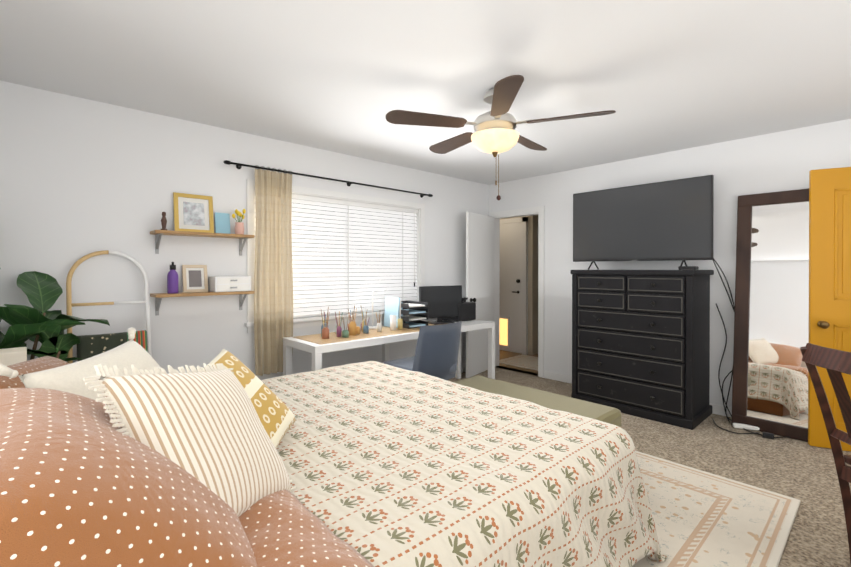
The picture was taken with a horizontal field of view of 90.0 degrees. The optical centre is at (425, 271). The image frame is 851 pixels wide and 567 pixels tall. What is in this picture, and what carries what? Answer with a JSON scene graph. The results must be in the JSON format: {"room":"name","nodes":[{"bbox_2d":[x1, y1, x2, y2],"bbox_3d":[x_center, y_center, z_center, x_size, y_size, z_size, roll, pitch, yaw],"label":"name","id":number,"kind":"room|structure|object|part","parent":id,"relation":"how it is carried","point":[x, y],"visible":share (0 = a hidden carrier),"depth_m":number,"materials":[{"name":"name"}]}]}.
{"room":"bedroom","nodes":[
{"label":"bedroom","id":0,"kind":"room"},
{"bbox_2d":[0,81,488,379],"bbox_3d":[-0.970,0.066,4.122,5.110,2.440,0.120,0,0,-43],"label":"wall","id":1,"kind":"structure","parent":0,"point":[80,177],"depth_m":3.10,"materials":[{"name":"white paint"}]},
{"bbox_2d":[150,262,254,314],"bbox_3d":[-1.683,0.126,3.248,0.685,0.392,0.186,0,0,-43],"label":"shelf","id":2,"kind":"object","parent":1,"relation":"attached to","point":[195,279],"visible":1,"depth_m":3.25,"materials":[{"name":"brown wood"}]},
{"bbox_2d":[167,262,178,293],"bbox_3d":[-1.838,0.046,3.095,0.072,0.230,0.071,0,0,-43],"label":"bottle","id":3,"kind":"object","parent":2,"relation":"on","point":[172,276],"depth_m":3.07,"materials":[{"name":"purple plastic"}]},
{"bbox_3d":[-1.763,0.057,3.256,0.170,0.210,0.051,0,0,-43],"label":"frame","id":4,"kind":"part","parent":2,"relation":"part of","materials":[{"name":"beige wood"}]},
{"bbox_2d":[150,192,254,255],"bbox_3d":[-1.683,-0.358,3.246,0.685,0.461,0.188,0,0,-43],"label":"shelf","id":5,"kind":"object","parent":1,"relation":"attached to","point":[193,214],"visible":1,"depth_m":3.26,"materials":[{"name":"brown wood"}]},
{"bbox_3d":[-1.771,-0.439,3.256,0.270,0.300,0.054,0,0,-43],"label":"frame gold","id":6,"kind":"part","parent":5,"relation":"part of","materials":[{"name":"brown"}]},
{"bbox_2d":[232,209,245,233],"bbox_3d":[-1.503,-0.395,3.419,0.100,0.210,0.103,0,0,-43],"label":"pot","id":7,"kind":"object","parent":5,"relation":"on","point":[239,226],"depth_m":3.40,"materials":[{"name":"pink"}]},
{"bbox_2d":[224,160,432,375],"bbox_3d":[-0.774,-0.011,4.146,2.277,1.752,0.112,0,0,-43],"label":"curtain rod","id":8,"kind":"object","parent":1,"relation":"attached to","point":[273,299],"visible":0.94,"depth_m":3.62,"materials":[{"name":"beige fabric"}]},
{"bbox_2d":[254,165,292,375],"bbox_3d":[-1.288,-0.005,3.627,0.346,1.748,0.055,0,0,-43],"label":"curtain","id":9,"kind":"object","parent":8,"relation":"hanging from","point":[273,271],"depth_m":3.62,"materials":[{"name":"beige fabric"}]},
{"bbox_2d":[244,179,424,332],"bbox_3d":[-0.781,-0.130,4.263,2.050,1.280,0.170,0,0,-43],"label":"window","id":10,"kind":"structure","parent":1,"relation":"in","point":[317,320],"depth_m":4.07,"materials":[{"name":"white wood"}]},
{"bbox_2d":[255,194,417,317],"bbox_3d":[-0.781,-0.140,4.263,1.864,1.124,0.068,0,0,-43],"label":"window blinds","id":11,"kind":"object","parent":10,"relation":"attached to","point":[347,255],"visible":0.75,"depth_m":4.28,"materials":[{"name":"white plastic"}]},
{"bbox_2d":[461,365,465,372],"bbox_3d":[-0.895,1.243,4.107,4.890,0.085,0.012,0,0,-43],"label":"baseboard","id":12,"kind":"structure","parent":1,"relation":"attached to","point":[463,368],"depth_m":5.38,"materials":[{"name":"white"}]},
{"bbox_2d":[0,0,850,184],"bbox_3d":[1.189,-1.190,3.358,7.240,0.080,6.390,0,0,-43],"label":"ceiling","id":13,"kind":"structure","parent":0,"point":[347,76],"depth_m":2.39,"materials":[{"name":"white paint"}]},
{"bbox_2d":[386,75,615,199],"bbox_3d":[0.447,-0.798,2.740,1.319,0.699,1.326,0,0,-43],"label":"ceiling fan","id":14,"kind":"object","parent":13,"relation":"hanging from","point":[495,133],"visible":1,"depth_m":2.59,"materials":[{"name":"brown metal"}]},
{"bbox_3d":[0.440,-0.804,2.698,0.304,0.105,0.304,0,0,-43],"label":"lamp shade","id":15,"kind":"part","parent":14,"relation":"part of","materials":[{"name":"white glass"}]},
{"bbox_2d":[500,215,537,354],"bbox_3d":[1.247,0.051,6.943,0.120,2.440,1.230,0,0,-43],"label":"wall","id":16,"kind":"structure","parent":0,"point":[533,285],"depth_m":6.48,"materials":[{"name":"beige paint"}]},
{"bbox_2d":[499,217,527,354],"bbox_3d":[1.214,0.221,6.824,0.084,2.100,0.940,0,0,-43],"label":"door","id":17,"kind":"structure","parent":16,"relation":"in","point":[513,284],"depth_m":6.65,"materials":[{"name":"white wood"}]},
{"bbox_2d":[447,350,850,566],"bbox_3d":[1.189,1.320,3.372,7.240,0.060,6.390,0,0,-43],"label":"floor","id":18,"kind":"structure","parent":0,"point":[804,473],"depth_m":2.89,"materials":[{"name":"carpet"}]},
{"bbox_2d":[0,347,26,365],"bbox_3d":[-2.082,0.846,2.163,0.467,0.900,0.380,0,0,-43],"label":"nightstand","id":19,"kind":"object","parent":18,"relation":"on","point":[10,356],"visible":0.02,"depth_m":2.09,"materials":[{"name":"white wood"}]},
{"bbox_2d":[0,271,109,360],"bbox_3d":[-2.246,0.647,2.434,0.668,1.295,0.578,0,0,-43],"label":"fiddle-leaf fig plant","id":20,"kind":"object","parent":18,"relation":"on","point":[38,321],"visible":0.35,"depth_m":2.42,"materials":[{"name":"green plant"}]},
{"bbox_2d":[66,250,151,363],"bbox_3d":[-2.058,0.577,2.791,0.446,1.437,0.316,0,0,-43],"label":"blanket ladder","id":21,"kind":"object","parent":18,"relation":"on","point":[88,346],"visible":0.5,"depth_m":2.79,"materials":[{"name":"white wood"}]},
{"bbox_2d":[77,330,147,361],"bbox_3d":[-2.041,0.634,2.788,0.373,0.453,0.154,0,0,-43],"label":"throw","id":22,"kind":"object","parent":21,"relation":"on","point":[89,346],"depth_m":2.76,"materials":[{"name":"green fabric"}]},
{"bbox_2d":[0,327,667,566],"bbox_3d":[-0.524,0.760,1.910,2.386,1.075,2.248,0,0,-43],"label":"bed","id":23,"kind":"object","parent":18,"relation":"on","point":[131,452],"visible":1,"depth_m":1.23,"materials":[{"name":"beige fabric"}]},
{"bbox_2d":[261,361,667,566],"bbox_3d":[-0.288,0.985,2.141,1.730,0.600,2.233,0,0,-43],"label":"quilt","id":24,"kind":"object","parent":23,"relation":"on","point":[405,468],"depth_m":1.59,"materials":[{"name":"beige fabric"}]},
{"bbox_2d":[283,285,494,378],"bbox_3d":[-0.223,0.723,4.182,2.200,1.125,0.565,0,0,-43],"label":"desk","id":25,"kind":"object","parent":18,"relation":"on","point":[441,304],"visible":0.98,"depth_m":4.20,"materials":[{"name":"white wood"}]},
{"bbox_2d":[419,285,461,324],"bbox_3d":[0.162,0.359,4.589,0.558,0.401,0.204,0,0,-43],"label":"monitor","id":26,"kind":"object","parent":25,"relation":"on","point":[440,301],"depth_m":4.56,"materials":[{"name":"black plastic"}]},
{"bbox_2d":[383,321,461,379],"bbox_3d":[-0.052,0.853,3.619,0.615,0.869,0.647,0,0,-43],"label":"office chair","id":27,"kind":"object","parent":18,"relation":"on","point":[437,351],"visible":0.5,"depth_m":3.40,"materials":[{"name":"blue plastic"}]},
{"bbox_2d":[499,354,537,370],"bbox_3d":[1.491,1.272,5.940,0.700,0.008,0.800,0,0,-43],"label":"mat","id":28,"kind":"object","parent":18,"relation":"on","point":[526,361],"visible":0.43,"depth_m":5.98,"materials":[{"name":"beige fabric"}]},
{"bbox_2d":[570,270,713,429],"bbox_3d":[2.006,0.636,4.018,0.629,1.300,1.074,0,0,-43],"label":"dresser","id":29,"kind":"object","parent":18,"relation":"on","point":[641,343],"visible":0.98,"depth_m":3.75,"materials":[{"name":"black wood"}]},
{"bbox_2d":[573,175,713,269],"bbox_3d":[2.011,-0.419,4.086,0.249,0.809,1.270,0,0,-43],"label":"tv","id":30,"kind":"object","parent":29,"relation":"on","point":[665,220],"visible":1,"depth_m":4.00,"materials":[{"name":"black plastic"}]},
{"bbox_2d":[633,451,800,566],"bbox_3d":[0.159,1.289,2.351,2.900,0.012,2.600,0,0,-43],"label":"rug","id":31,"kind":"object","parent":18,"relation":"on","point":[703,518],"visible":0.23,"depth_m":2.21,"materials":[{"name":"beige fabric"}]},
{"bbox_2d":[453,375,620,426],"bbox_3d":[0.666,1.065,2.890,0.420,0.455,1.160,0,0,-43],"label":"bench","id":32,"kind":"object","parent":31,"relation":"on","point":[599,412],"visible":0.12,"depth_m":2.78,"materials":[{"name":"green fabric"}]},
{"bbox_2d":[712,258,789,438],"bbox_3d":[2.675,0.572,3.427,0.432,1.470,0.716,0,0,-43],"label":"cables","id":33,"kind":"object","parent":18,"relation":"on","point":[750,427],"visible":0.79,"depth_m":3.67,"materials":[{"name":"black plastic"}]},
{"bbox_2d":[731,188,808,441],"bbox_3d":[2.914,0.320,3.339,0.242,1.943,0.800,0,0,-43],"label":"floor mirror","id":34,"kind":"object","parent":18,"relation":"on","point":[770,369],"visible":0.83,"depth_m":3.45,"materials":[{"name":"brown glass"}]},
{"bbox_2d":[800,343,850,563],"bbox_3d":[1.961,0.808,1.690,0.659,0.984,0.440,0,0,-1],"label":"dining chair","id":35,"kind":"object","parent":18,"relation":"on","point":[835,363],"visible":1,"depth_m":1.85,"materials":[{"name":"brown wood"}]},
{"bbox_2d":[489,119,850,406],"bbox_3d":[2.655,0.067,3.889,0.120,2.440,5.160,0,0,-43],"label":"wall","id":36,"kind":"structure","parent":0,"point":[787,160],"depth_m":3.87,"materials":[{"name":"white paint"}]},
{"bbox_2d":[464,212,493,377],"bbox_3d":[0.714,0.282,5.355,0.694,1.985,0.242,0,0,-43],"label":"door","id":37,"kind":"structure","parent":36,"relation":"in","point":[480,260],"depth_m":5.30,"materials":[{"name":"white wood"}]},
{"bbox_2d":[488,206,543,377],"bbox_3d":[1.181,0.246,5.462,0.136,2.065,0.840,0,0,-43],"label":"door frame","id":38,"kind":"structure","parent":36,"relation":"attached to","point":[523,212],"depth_m":5.28,"materials":[{"name":"white wood"}]},
{"bbox_2d":[544,371,731,416],"bbox_3d":[2.856,1.246,3.583,0.012,0.085,4.190,0,0,-43],"label":"baseboard","id":39,"kind":"structure","parent":36,"relation":"attached to","point":[718,409],"depth_m":4.87,"materials":[{"name":"white wood"}]},
{"bbox_2d":[808,167,850,451],"bbox_3d":[3.163,0.272,2.966,0.350,2.030,0.717,0,0,-43],"label":"door","id":40,"kind":"structure","parent":36,"relation":"in","point":[829,257],"depth_m":3.08,"materials":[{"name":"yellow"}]}
]}

